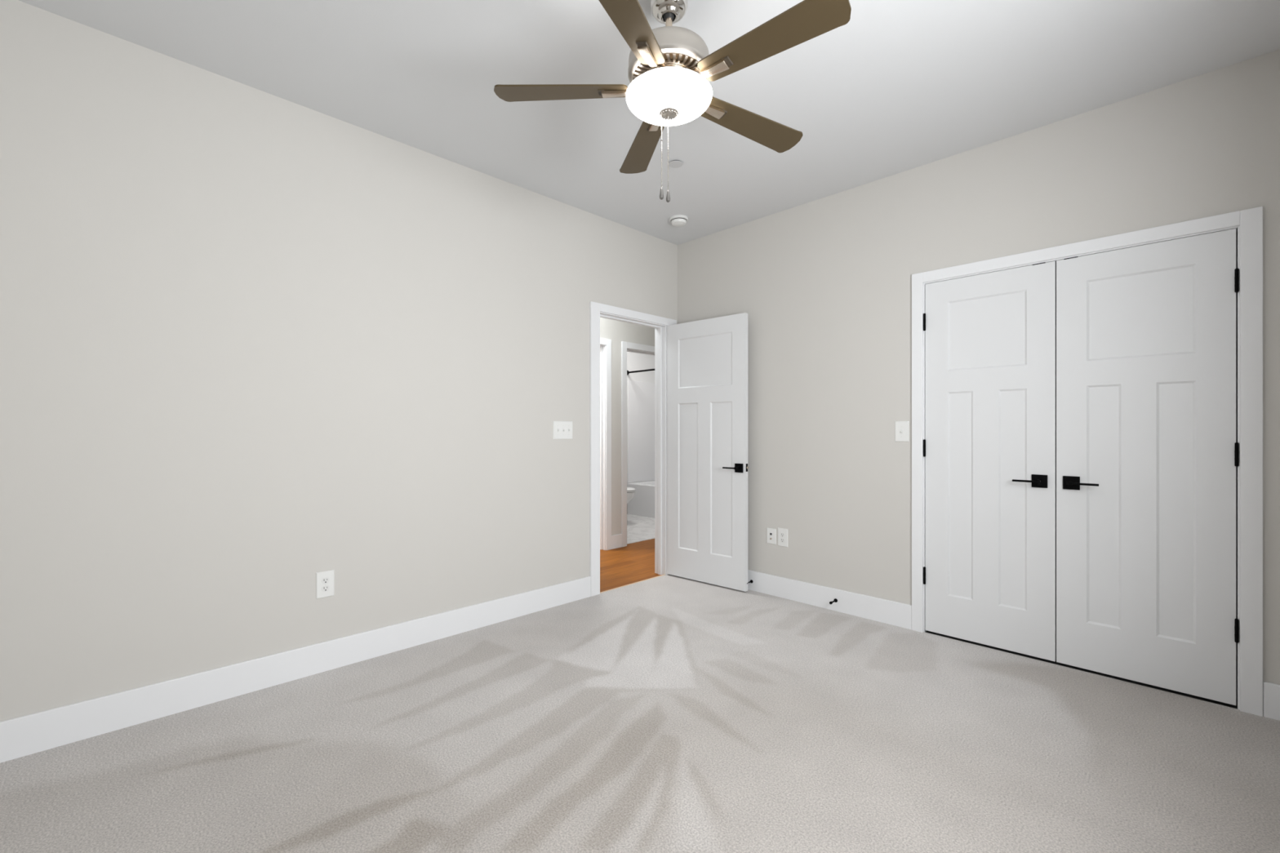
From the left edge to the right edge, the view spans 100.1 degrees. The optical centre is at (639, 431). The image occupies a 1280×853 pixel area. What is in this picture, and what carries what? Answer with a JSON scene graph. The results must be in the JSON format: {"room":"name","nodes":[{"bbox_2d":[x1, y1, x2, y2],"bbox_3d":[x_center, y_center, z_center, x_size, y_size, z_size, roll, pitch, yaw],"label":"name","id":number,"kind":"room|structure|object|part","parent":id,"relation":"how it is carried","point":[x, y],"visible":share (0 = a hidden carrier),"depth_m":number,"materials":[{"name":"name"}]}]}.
{"room":"empty bedroom","nodes":[
{"label":"empty bedroom","id":0,"kind":"room"},
{"bbox_2d":[0,0,677,721],"bbox_3d":[-1.166,-0.181,3.111,4.065,2.763,0.115,0,0,-45],"label":"wall","id":1,"kind":"structure","parent":0,"point":[255,344],"depth_m":2.44,"materials":[{"name":"white paint"}]},
{"bbox_2d":[0,576,591,763],"bbox_3d":[-1.417,1.111,2.769,2.997,0.147,0.015,0,0,-45],"label":"baseboard","id":2,"kind":"structure","parent":1,"relation":"attached to","point":[33,733],"depth_m":2.41,"materials":[{"name":"white paint"}]},
{"bbox_2d":[315,569,334,599],"bbox_3d":[-1.550,0.756,2.640,0.080,0.128,0.009,0,0,-45],"label":"electrical outlet","id":3,"kind":"object","parent":1,"relation":"attached to","point":[325,580],"visible":1,"depth_m":2.64,"materials":[{"name":"white plastic"}]},
{"bbox_2d":[321,585,329,591],"bbox_3d":[-1.549,0.775,2.639,0.034,0.028,0.003,0,0,-45],"label":"receptacle","id":4,"kind":"object","parent":3,"relation":"attached to","point":[324,588],"depth_m":2.64,"materials":[{"name":"grey plastic"}]},
{"bbox_2d":[321,577,329,583],"bbox_3d":[-1.549,0.737,2.639,0.034,0.028,0.003,0,0,-45],"label":"receptacle","id":5,"kind":"object","parent":3,"relation":"attached to","point":[324,580],"depth_m":2.64,"materials":[{"name":"grey plastic"}]},
{"bbox_2d":[553,421,572,439],"bbox_3d":[-0.521,-0.006,3.659,0.163,0.124,0.019,0,0,-45],"label":"light switch","id":6,"kind":"object","parent":1,"relation":"attached to","point":[562,429],"visible":1,"depth_m":3.66,"materials":[{"name":"white plastic"}]},
{"bbox_2d":[589,301,676,596],"bbox_3d":[-0.069,0.133,4.194,0.925,2.118,0.137,0,0,-45],"label":"door frame","id":7,"kind":"structure","parent":1,"relation":"attached to","point":[595,308],"depth_m":4.13,"materials":[{"name":"white paint"}]},
{"bbox_2d":[666,312,748,591],"bbox_3d":[0.504,0.153,4.152,0.755,2.029,0.154,0,0,42],"label":"door","id":8,"kind":"structure","parent":7,"relation":"attached to","point":[707,359],"depth_m":4.12,"materials":[{"name":"white paint"}]},
{"bbox_3d":[0.671,0.271,3.938,0.120,0.022,0.055,0,0,42],"label":"lever","id":9,"kind":"part","parent":8,"relation":"part of","materials":[{"name":"black metal"}]},
{"bbox_3d":[0.725,0.271,3.926,0.066,0.066,0.010,0,0,42],"label":"handle","id":10,"kind":"part","parent":8,"relation":"part of","materials":[{"name":"black metal"}]},
{"bbox_2d":[600,317,654,535],"bbox_3d":[-0.711,-0.162,6.136,4.650,2.803,1.640,0,0,-45],"label":"wall","id":11,"kind":"structure","parent":0,"point":[618,331],"depth_m":5.47,"materials":[{"name":"white paint"}]},
{"bbox_2d":[600,337,611,550],"bbox_3d":[-0.652,0.134,5.119,0.882,2.108,0.151,0,0,-45],"label":"door frame","id":12,"kind":"structure","parent":11,"relation":"attached to","point":[607,342],"depth_m":5.35,"materials":[{"name":"white paint"}]},
{"bbox_2d":[611,533,622,549],"bbox_3d":[-0.241,1.123,5.437,0.150,0.139,0.015,0,0,-45],"label":"baseboard","id":13,"kind":"structure","parent":11,"relation":"attached to","point":[616,540],"depth_m":5.43,"materials":[{"name":"white paint"}]},
{"bbox_2d":[621,341,654,546],"bbox_3d":[0.072,0.134,5.840,0.862,2.108,0.151,0,0,-45],"label":"door frame","id":14,"kind":"structure","parent":11,"relation":"attached to","point":[624,345],"depth_m":5.51,"materials":[{"name":"white paint"}]},
{"bbox_2d":[626,368,654,375],"bbox_3d":[0.314,-0.837,7.168,0.072,0.072,1.425,0,0,-45],"label":"shower curtain rod","id":15,"kind":"object","parent":11,"relation":"attached to","point":[648,370],"visible":0.32,"depth_m":7.48,"materials":[{"name":"black metal"}]},
{"bbox_3d":[0.314,-0.837,7.168,0.025,0.025,1.405,0,0,-45],"label":"rod","id":16,"kind":"part","parent":15,"relation":"part of","materials":[{"name":"black metal"}]},
{"bbox_2d":[627,380,654,483],"bbox_3d":[0.591,0.009,7.444,0.758,1.469,1.425,0,0,-45],"label":"tub surround","id":17,"kind":"object","parent":11,"relation":"attached to","point":[641,395],"visible":0.23,"depth_m":7.86,"materials":[{"name":"white"}]},
{"bbox_2d":[600,513,662,591],"bbox_3d":[-0.338,1.212,5.690,4.550,0.056,2.599,0,0,-45],"label":"floor","id":18,"kind":"structure","parent":0,"point":[633,562],"depth_m":4.98,"materials":[{"name":"orange wood"}]},
{"bbox_2d":[626,486,635,503],"bbox_3d":[-0.344,0.789,6.987,0.440,0.790,0.723,0,0,-45],"label":"toilet","id":19,"kind":"object","parent":18,"relation":"on","point":[630,491],"visible":0.13,"depth_m":6.74,"materials":[{"name":"white ceramic"}]},
{"bbox_3d":[-0.266,0.741,6.907,0.368,0.018,0.496,0,0,-45],"label":"lid","id":20,"kind":"part","parent":19,"relation":"part of","materials":[{"name":"white ceramic"}]},
{"bbox_3d":[-0.288,0.979,6.930,0.360,0.410,0.552,0,0,-45],"label":"bowl","id":21,"kind":"part","parent":19,"relation":"part of","materials":[{"name":"white ceramic"}]},
{"bbox_2d":[627,480,654,518],"bbox_3d":[0.578,0.966,7.431,0.760,0.444,1.389,0,0,-45],"label":"bathtub","id":22,"kind":"object","parent":18,"relation":"on","point":[642,504],"visible":0.13,"depth_m":7.44,"materials":[{"name":"white ceramic"}]},
{"bbox_2d":[600,574,664,593],"bbox_3d":[-0.048,1.185,4.151,0.713,0.014,0.014,0,0,-45],"label":"trim","id":23,"kind":"structure","parent":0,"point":[662,575],"depth_m":4.13,"materials":[{"name":"beige wood"}]},
{"bbox_2d":[0,574,1279,852],"bbox_3d":[0.101,1.180,1.920,3.950,0.001,3.360,0,0,-45],"label":"floor","id":24,"kind":"structure","parent":0,"point":[666,713],"depth_m":1.95,"materials":[{"name":"carpet"}]},
{"bbox_2d":[18,0,1279,244],"bbox_3d":[0.101,-1.603,1.920,3.950,0.080,3.360,0,0,-45],"label":"ceiling","id":25,"kind":"structure","parent":0,"point":[902,86],"depth_m":2.33,"materials":[{"name":"white paint"}]},
{"bbox_2d":[493,0,851,202],"bbox_3d":[0.138,-1.184,1.865,1.200,0.758,1.172,0,0,-45],"label":"ceiling fan","id":26,"kind":"object","parent":25,"relation":"hanging from","point":[670,67],"visible":1,"depth_m":1.79,"materials":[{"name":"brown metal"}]},
{"bbox_3d":[-0.282,-1.215,1.918,0.482,0.040,0.128,0,0,5],"label":"fan blade","id":27,"kind":"part","parent":26,"relation":"part of","materials":[{"name":"brown wood"}]},
{"bbox_3d":[-0.049,-1.209,1.530,0.128,0.037,0.482,0,0,23],"label":"fan blade","id":28,"kind":"part","parent":26,"relation":"part of","materials":[{"name":"brown wood"}]},
{"bbox_3d":[0.015,-1.202,2.259,0.128,0.025,0.482,0,0,-13],"label":"fan blade","id":29,"kind":"part","parent":26,"relation":"part of","materials":[{"name":"brown wood"}]},
{"bbox_3d":[0.076,-0.983,1.884,0.004,0.262,0.004,0,0,-45],"label":"pull chain","id":30,"kind":"part","parent":26,"relation":"part of","materials":[{"name":"silver metal"}]},
{"bbox_2d":[633,53,697,79],"bbox_3d":[0.102,-1.241,1.884,0.252,0.011,0.252,0,0,-45],"label":"vent grille","id":31,"kind":"object","parent":26,"relation":"attached to","point":[686,60],"depth_m":1.80,"materials":[{"name":"grey metal"}]},
{"bbox_3d":[0.102,-1.247,1.884,0.252,0.002,0.252,0,0,-45],"label":"plate","id":32,"kind":"part","parent":26,"relation":"part of","materials":[{"name":"brown"}]},
{"bbox_3d":[0.099,-0.974,1.884,0.004,0.264,0.004,0,0,-45],"label":"pull chain","id":33,"kind":"part","parent":26,"relation":"part of","materials":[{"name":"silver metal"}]},
{"bbox_3d":[0.102,-1.154,1.884,0.303,0.071,0.303,0,0,-45],"label":"lamp shade","id":34,"kind":"part","parent":26,"relation":"part of","materials":[{"name":"white glass"}]},
{"bbox_3d":[0.432,-1.186,2.082,0.482,0.039,0.128,0,0,-31],"label":"fan blade","id":35,"kind":"part","parent":26,"relation":"part of","materials":[{"name":"brown wood"}]},
{"bbox_3d":[0.392,-1.189,1.631,0.482,0.039,0.128,0,0,41],"label":"fan blade","id":36,"kind":"part","parent":26,"relation":"part of","materials":[{"name":"brown wood"}]},
{"bbox_2d":[668,160,683,168],"bbox_3d":[0.208,-1.559,3.124,0.086,0.008,0.086,0,0,-45],"label":"sprinkler cover","id":37,"kind":"object","parent":25,"relation":"attached to","point":[674,163],"visible":0.96,"depth_m":3.12,"materials":[{"name":"grey"}]},
{"bbox_2d":[669,214,688,226],"bbox_3d":[0.285,-1.540,3.939,0.140,0.046,0.140,0,0,-45],"label":"smoke detector","id":38,"kind":"object","parent":25,"relation":"attached to","point":[677,220],"visible":1,"depth_m":3.90,"materials":[{"name":"white plastic"}]},
{"bbox_2d":[677,48,1279,708],"bbox_3d":[1.766,-0.162,3.579,0.750,2.803,3.590,0,0,-45],"label":"wall","id":39,"kind":"structure","parent":0,"point":[824,286],"depth_m":3.25,"materials":[{"name":"white paint"}]},
{"bbox_2d":[766,527,776,544],"bbox_3d":[0.944,0.758,3.861,0.018,0.112,0.076,0,0,-45],"label":"plate","id":40,"kind":"object","parent":39,"relation":"attached to","point":[771,532],"visible":1,"depth_m":3.86,"materials":[{"name":"white plastic"}]},
{"bbox_2d":[777,528,787,546],"bbox_3d":[1.012,0.755,3.799,0.009,0.128,0.080,0,0,-45],"label":"electrical outlet","id":41,"kind":"object","parent":39,"relation":"attached to","point":[782,533],"visible":1,"depth_m":3.79,"materials":[{"name":"white plastic"}]},
{"bbox_2d":[747,569,911,629],"bbox_3d":[0.969,1.111,3.837,0.015,0.147,1.840,0,0,-45],"label":"baseboard","id":42,"kind":"structure","parent":39,"relation":"attached to","point":[880,610],"depth_m":3.52,"materials":[{"name":"white paint"}]},
{"bbox_2d":[829,598,837,604],"bbox_3d":[1.256,1.110,3.483,0.079,0.024,0.024,0,0,-45],"label":"door stop","id":43,"kind":"object","parent":39,"relation":"attached to","point":[835,600],"visible":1,"depth_m":3.49,"materials":[{"name":"black metal"}]},
{"bbox_2d":[894,421,909,441],"bbox_3d":[1.575,0.002,3.226,0.019,0.124,0.080,0,0,-45],"label":"light switch","id":44,"kind":"object","parent":39,"relation":"attached to","point":[901,428],"visible":1,"depth_m":3.23,"materials":[{"name":"white plastic"}]},
{"bbox_2d":[923,261,1056,662],"bbox_3d":[1.876,0.152,2.921,0.095,2.031,0.615,0,0,-45],"label":"door","id":45,"kind":"structure","parent":39,"relation":"in","point":[989,442],"depth_m":2.90,"materials":[{"name":"white paint"}]},
{"bbox_3d":[2.000,0.258,2.768,0.055,0.022,0.120,0,0,-45],"label":"lever","id":46,"kind":"part","parent":45,"relation":"part of","materials":[{"name":"black metal"}]},
{"bbox_3d":[2.053,0.258,2.753,0.010,0.066,0.066,0,0,-45],"label":"handle","id":47,"kind":"part","parent":45,"relation":"part of","materials":[{"name":"black metal"}]},
{"bbox_2d":[911,206,1262,716],"bbox_3d":[2.139,0.127,2.742,0.133,2.114,1.363,0,0,-45],"label":"door frame","id":48,"kind":"structure","parent":39,"relation":"attached to","point":[1250,221],"depth_m":2.26,"materials":[{"name":"white paint"}]},
{"bbox_2d":[1056,228,1239,705],"bbox_3d":[2.314,0.152,2.481,0.095,2.031,0.616,0,0,-45],"label":"door","id":49,"kind":"structure","parent":39,"relation":"in","point":[1148,450],"depth_m":2.46,"materials":[{"name":"white paint"}]},
{"bbox_3d":[2.144,0.258,2.662,0.010,0.066,0.066,0,0,-45],"label":"handle","id":50,"kind":"part","parent":49,"relation":"part of","materials":[{"name":"black metal"}]},
{"bbox_3d":[2.158,0.258,2.609,0.055,0.022,0.120,0,0,-45],"label":"lever","id":51,"kind":"part","parent":49,"relation":"part of","materials":[{"name":"black metal"}]},
{"bbox_2d":[1262,681,1279,720],"bbox_3d":[2.631,1.111,2.169,0.015,0.147,0.141,0,0,-45],"label":"baseboard","id":52,"kind":"structure","parent":39,"relation":"attached to","point":[1271,691],"depth_m":2.20,"materials":[{"name":"white paint"}]}
]}

